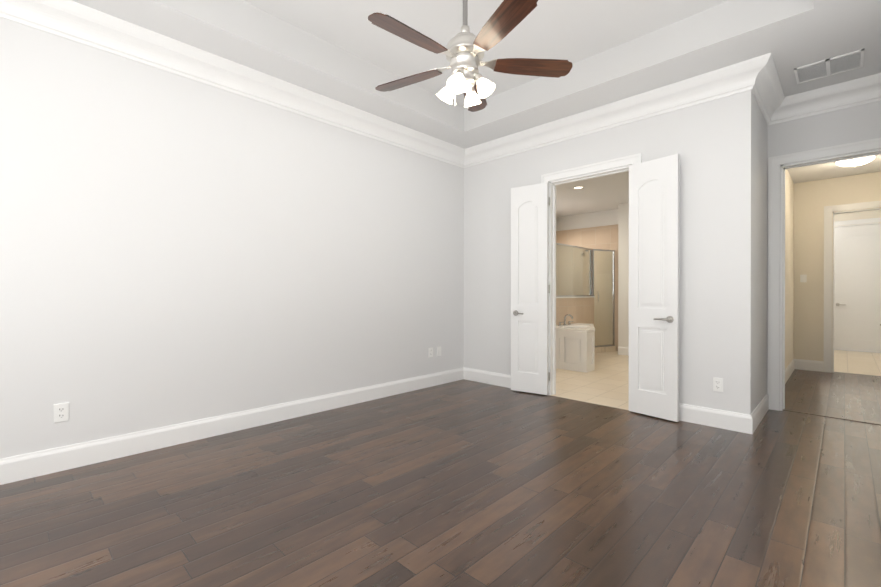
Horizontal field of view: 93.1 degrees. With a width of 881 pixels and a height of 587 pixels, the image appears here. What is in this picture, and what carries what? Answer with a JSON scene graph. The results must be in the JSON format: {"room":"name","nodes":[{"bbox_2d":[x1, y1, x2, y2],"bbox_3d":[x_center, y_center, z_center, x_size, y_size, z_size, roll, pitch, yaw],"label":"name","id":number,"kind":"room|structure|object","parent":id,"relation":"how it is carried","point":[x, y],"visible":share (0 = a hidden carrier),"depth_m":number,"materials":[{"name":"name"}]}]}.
{"room":"empty bedroom","nodes":[
{"label":"empty bedroom","id":0,"kind":"room"},
{"bbox_2d":[0,17,463,458],"bbox_3d":[-1.686,-0.533,3.508,0.120,3.320,5.840,0,0,44],"label":"wall","id":1,"kind":"structure","parent":0,"point":[176,249],"depth_m":3.19,"materials":[{"name":"white paint"}]},
{"bbox_2d":[54,402,68,422],"bbox_3d":[-2.418,0.759,2.662,0.011,0.114,0.070,0,0,44],"label":"outlet","id":2,"kind":"object","parent":1,"relation":"attached to","point":[61,412],"visible":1,"depth_m":2.66,"materials":[{"name":"white plastic"}]},
{"bbox_2d":[0,367,463,484],"bbox_3d":[-1.637,1.052,3.466,0.016,0.150,5.600,0,0,44],"label":"baseboard","id":3,"kind":"structure","parent":1,"relation":"attached to","point":[30,465],"depth_m":3.17,"materials":[{"name":"white paint"}]},
{"bbox_2d":[0,0,467,167],"bbox_3d":[-1.593,-1.730,3.415,0.140,0.185,5.600,0,0,44],"label":"crown molding","id":4,"kind":"structure","parent":1,"relation":"attached to","point":[68,19],"depth_m":3.19,"materials":[{"name":"white paint"}]},
{"bbox_2d":[428,347,432,357],"bbox_3d":[-0.116,0.712,5.040,0.011,0.114,0.070,0,0,44],"label":"outlet","id":5,"kind":"object","parent":1,"relation":"attached to","point":[430,352],"visible":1,"depth_m":5.03,"materials":[{"name":"white plastic"}]},
{"bbox_2d":[437,346,440,355],"bbox_3d":[-0.014,0.712,5.143,0.016,0.114,0.070,0,0,44],"label":"outlet","id":6,"kind":"object","parent":1,"relation":"attached to","point":[438,351],"visible":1,"depth_m":5.13,"materials":[{"name":"white plastic"}]},
{"bbox_2d":[0,369,880,586],"bbox_3d":[1.371,1.152,3.387,4.450,0.050,9.670,0,0,44],"label":"floor","id":7,"kind":"structure","parent":0,"point":[464,483],"depth_m":2.26,"materials":[{"name":"brown wood"}]},
{"bbox_2d":[783,409,880,424],"bbox_3d":[3.609,1.123,3.758,0.818,0.006,0.055,0,0,44],"label":"threshold","id":8,"kind":"object","parent":7,"relation":"on","point":[862,421],"visible":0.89,"depth_m":3.79,"materials":[{"name":"brown wood"}]},
{"bbox_2d":[72,0,880,148],"bbox_3d":[0.178,-1.850,2.397,4.100,0.060,6.600,0,0,44],"label":"ceiling","id":9,"kind":"structure","parent":0,"point":[802,34],"depth_m":3.24,"materials":[{"name":"white paint"}]},
{"bbox_2d":[794,49,863,83],"bbox_3d":[3.122,-1.817,3.361,0.400,0.010,0.330,0,0,44],"label":"ceiling vent","id":10,"kind":"object","parent":9,"relation":"in","point":[833,66],"visible":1,"depth_m":3.35,"materials":[{"name":"white metal"}]},
{"bbox_2d":[175,0,809,125],"bbox_3d":[0.152,-2.015,2.477,3.070,0.270,3.500,0,0,44],"label":"ceiling","id":11,"kind":"structure","parent":0,"point":[590,40],"depth_m":3.30,"materials":[{"name":"white paint"}]},
{"bbox_2d":[368,0,571,111],"bbox_3d":[0.109,-1.588,2.489,1.267,1.004,1.237,0,0,44],"label":"ceiling fan","id":12,"kind":"object","parent":11,"relation":"hanging from","point":[464,50],"visible":1,"depth_m":2.44,"materials":[{"name":"brown wood"}]},
{"bbox_2d":[556,296,594,324],"bbox_3d":[2.248,0.585,7.232,0.144,1.062,1.662,0,0,44],"label":"wall","id":13,"kind":"structure","parent":0,"point":[579,309],"depth_m":7.24,"materials":[{"name":"beige paint"}]},
{"bbox_2d":[595,346,615,352],"bbox_3d":[3.091,1.064,7.961,0.615,0.100,0.100,0,0,-25],"label":"sill","id":14,"kind":"structure","parent":13,"relation":"attached to","point":[605,349],"depth_m":7.93,"materials":[{"name":"tile"}]},
{"bbox_2d":[556,243,614,346],"bbox_3d":[2.522,0.090,7.367,0.236,1.849,2.215,0,0,44],"label":"shower enclosure","id":15,"kind":"object","parent":14,"relation":"on","point":[591,271],"visible":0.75,"depth_m":7.69,"materials":[{"name":"clear glass"}]},
{"bbox_2d":[556,209,617,230],"bbox_3d":[3.061,-0.313,8.530,1.760,2.850,0.120,0,0,44],"label":"wall","id":16,"kind":"structure","parent":0,"point":[595,219],"depth_m":8.51,"materials":[{"name":"white paint"}]},
{"bbox_2d":[464,95,732,411],"bbox_3d":[1.399,-0.536,4.503,2.930,3.320,0.120,0,0,44],"label":"wall","id":17,"kind":"structure","parent":0,"point":[698,138],"depth_m":3.71,"materials":[{"name":"white paint"}]},
{"bbox_2d":[464,368,510,387],"bbox_3d":[0.723,1.047,5.067,1.122,0.150,0.016,0,0,44],"label":"baseboard","id":18,"kind":"structure","parent":17,"relation":"attached to","point":[492,378],"depth_m":5.19,"materials":[{"name":"white paint"}]},
{"bbox_2d":[511,182,549,394],"bbox_3d":[0.990,-0.051,4.687,0.442,2.325,0.170,0,0,44],"label":"bathroom door","id":19,"kind":"structure","parent":17,"relation":"in","point":[530,204],"depth_m":4.68,"materials":[{"name":"white paint"}]},
{"bbox_2d":[541,153,641,394],"bbox_3d":[1.560,-0.099,4.348,1.060,2.445,0.164,0,0,44],"label":"door frame","id":20,"kind":"structure","parent":17,"relation":"attached to","point":[620,162],"depth_m":4.60,"materials":[{"name":"white paint"}]},
{"bbox_2d":[464,53,775,166],"bbox_3d":[1.456,-1.733,4.264,3.040,0.185,0.140,0,0,44],"label":"crown molding","id":21,"kind":"structure","parent":17,"relation":"attached to","point":[758,77],"depth_m":3.87,"materials":[{"name":"white paint"}]},
{"bbox_2d":[629,154,679,421],"bbox_3d":[1.922,-0.049,3.793,0.443,2.325,0.169,0,0,44],"label":"bathroom door","id":22,"kind":"structure","parent":17,"relation":"in","point":[654,287],"depth_m":3.77,"materials":[{"name":"white paint"}]},
{"bbox_2d":[679,403,747,432],"bbox_3d":[2.188,1.051,3.650,0.802,0.150,0.016,0,0,44],"label":"baseboard","id":23,"kind":"structure","parent":17,"relation":"attached to","point":[728,420],"depth_m":3.52,"materials":[{"name":"white paint"}]},
{"bbox_2d":[713,377,722,391],"bbox_3d":[2.334,0.767,3.511,0.070,0.114,0.011,0,0,44],"label":"outlet","id":24,"kind":"object","parent":17,"relation":"attached to","point":[718,384],"visible":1,"depth_m":3.51,"materials":[{"name":"white plastic"}]},
{"bbox_2d":[618,203,628,346],"bbox_3d":[4.239,-0.308,6.994,2.310,2.850,0.450,0,0,44],"label":"wall","id":25,"kind":"structure","parent":0,"point":[623,274],"depth_m":7.57,"materials":[{"name":"white paint"}]},
{"bbox_2d":[618,346,628,355],"bbox_3d":[4.077,1.042,6.831,2.310,0.150,0.016,0,0,44],"label":"baseboard","id":26,"kind":"structure","parent":25,"relation":"attached to","point":[621,350],"depth_m":7.56,"materials":[{"name":"white paint"}]},
{"bbox_2d":[551,350,880,409],"bbox_3d":[4.281,1.143,6.645,5.900,0.050,7.200,0,0,44],"label":"floor","id":27,"kind":"structure","parent":0,"point":[605,382],"depth_m":5.70,"materials":[{"name":"beige tile"}]},
{"bbox_2d":[556,323,594,372],"bbox_3d":[2.237,0.818,6.599,0.735,0.600,1.237,0,0,44],"label":"tub","id":28,"kind":"object","parent":27,"relation":"on","point":[575,346],"visible":0.88,"depth_m":6.07,"materials":[{"name":"white paint"}]},
{"bbox_2d":[558,314,573,325],"bbox_3d":[2.058,0.425,6.735,0.178,0.182,0.371,0,0,44],"label":"tub faucet","id":29,"kind":"object","parent":28,"relation":"on","point":[564,322],"visible":1,"depth_m":6.76,"materials":[{"name":"silver metal"}]},
{"bbox_2d":[556,155,880,216],"bbox_3d":[4.288,-1.657,6.644,5.900,0.050,6.980,0,0,44],"label":"ceiling","id":30,"kind":"structure","parent":0,"point":[606,193],"depth_m":6.36,"materials":[{"name":"white paint"}]},
{"bbox_2d":[834,155,876,166],"bbox_3d":[4.965,-1.571,5.001,0.370,0.113,0.370,0,0,44],"label":"hall ceiling light","id":31,"kind":"object","parent":30,"relation":"attached to","point":[854,162],"visible":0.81,"depth_m":4.94,"materials":[{"name":"white glass"}]},
{"bbox_2d":[732,90,793,414],"bbox_3d":[3.868,-0.537,4.862,0.120,3.320,4.070,0,0,44],"label":"wall","id":32,"kind":"structure","parent":0,"point":[750,147],"depth_m":3.44,"materials":[{"name":"white paint"}]},
{"bbox_2d":[748,393,768,433],"bbox_3d":[2.844,1.051,3.711,0.016,0.150,1.016,0,0,44],"label":"baseboard","id":33,"kind":"structure","parent":32,"relation":"attached to","point":[759,412],"depth_m":3.57,"materials":[{"name":"white paint"}]},
{"bbox_2d":[752,70,787,124],"bbox_3d":[2.897,-1.731,3.669,0.140,0.185,0.990,0,0,44],"label":"crown molding","id":34,"kind":"structure","parent":32,"relation":"attached to","point":[772,102],"depth_m":3.82,"materials":[{"name":"white paint"}]},
{"bbox_2d":[785,359,795,382],"bbox_3d":[4.271,1.047,5.186,0.016,0.150,2.810,0,0,44],"label":"baseboard","id":35,"kind":"structure","parent":32,"relation":"attached to","point":[790,368],"depth_m":5.69,"materials":[{"name":"white paint"}]},
{"bbox_2d":[767,101,880,410],"bbox_3d":[3.653,-0.534,3.713,1.170,3.320,0.120,0,0,44],"label":"wall","id":36,"kind":"structure","parent":0,"point":[858,123],"depth_m":3.80,"materials":[{"name":"white paint"}]},
{"bbox_2d":[768,138,880,410],"bbox_3d":[3.610,-0.097,3.756,1.030,2.445,0.164,0,0,44],"label":"door frame","id":37,"kind":"structure","parent":36,"relation":"attached to","point":[776,287],"depth_m":4.03,"materials":[{"name":"white paint"}]},
{"bbox_2d":[788,73,880,120],"bbox_3d":[3.516,-1.731,3.661,0.720,0.185,0.140,0,0,44],"label":"crown molding","id":38,"kind":"structure","parent":36,"relation":"attached to","point":[864,90],"depth_m":3.69,"materials":[{"name":"white paint"}]},
{"bbox_2d":[793,172,880,371],"bbox_3d":[5.830,-0.304,5.712,1.520,2.850,0.120,0,0,44],"label":"wall","id":39,"kind":"structure","parent":0,"point":[812,199],"depth_m":6.04,"materials":[{"name":"beige paint"}]},
{"bbox_2d":[800,274,806,281],"bbox_3d":[5.317,-0.221,6.116,0.070,0.114,0.014,0,0,44],"label":"hall light switch","id":40,"kind":"object","parent":39,"relation":"attached to","point":[803,278],"visible":1,"depth_m":6.11,"materials":[{"name":"white plastic"}]},
{"bbox_2d":[796,359,822,371],"bbox_3d":[5.369,1.044,6.068,0.288,0.150,0.016,0,0,44],"label":"baseboard","id":41,"kind":"structure","parent":39,"relation":"attached to","point":[811,365],"depth_m":6.06,"materials":[{"name":"white paint"}]},
{"bbox_2d":[834,210,880,225],"bbox_3d":[8.122,-0.311,7.878,2.100,2.850,0.120,0,0,44],"label":"wall","id":42,"kind":"structure","parent":0,"point":[858,215],"depth_m":7.96,"materials":[{"name":"beige paint"}]},
{"bbox_2d":[834,224,880,352],"bbox_3d":[8.018,-0.095,7.927,0.812,2.395,0.160,0,0,44],"label":"door","id":43,"kind":"structure","parent":42,"relation":"in","point":[857,287],"depth_m":7.96,"materials":[{"name":"white paint"}]},
{"bbox_3d":[1.151,-0.310,7.735,0.120,2.850,4.180,0,0,44],"label":"wall","id":44,"kind":"structure","parent":0,"visible":0},
{"bbox_2d":[556,224,617,350],"bbox_3d":[3.068,-0.112,8.430,1.610,2.450,0.016,0,0,44],"label":"shower wall tile","id":45,"kind":"structure","parent":44,"relation":"attached to","point":[603,237],"depth_m":8.32,"materials":[{"name":"beige tile"}]}
]}

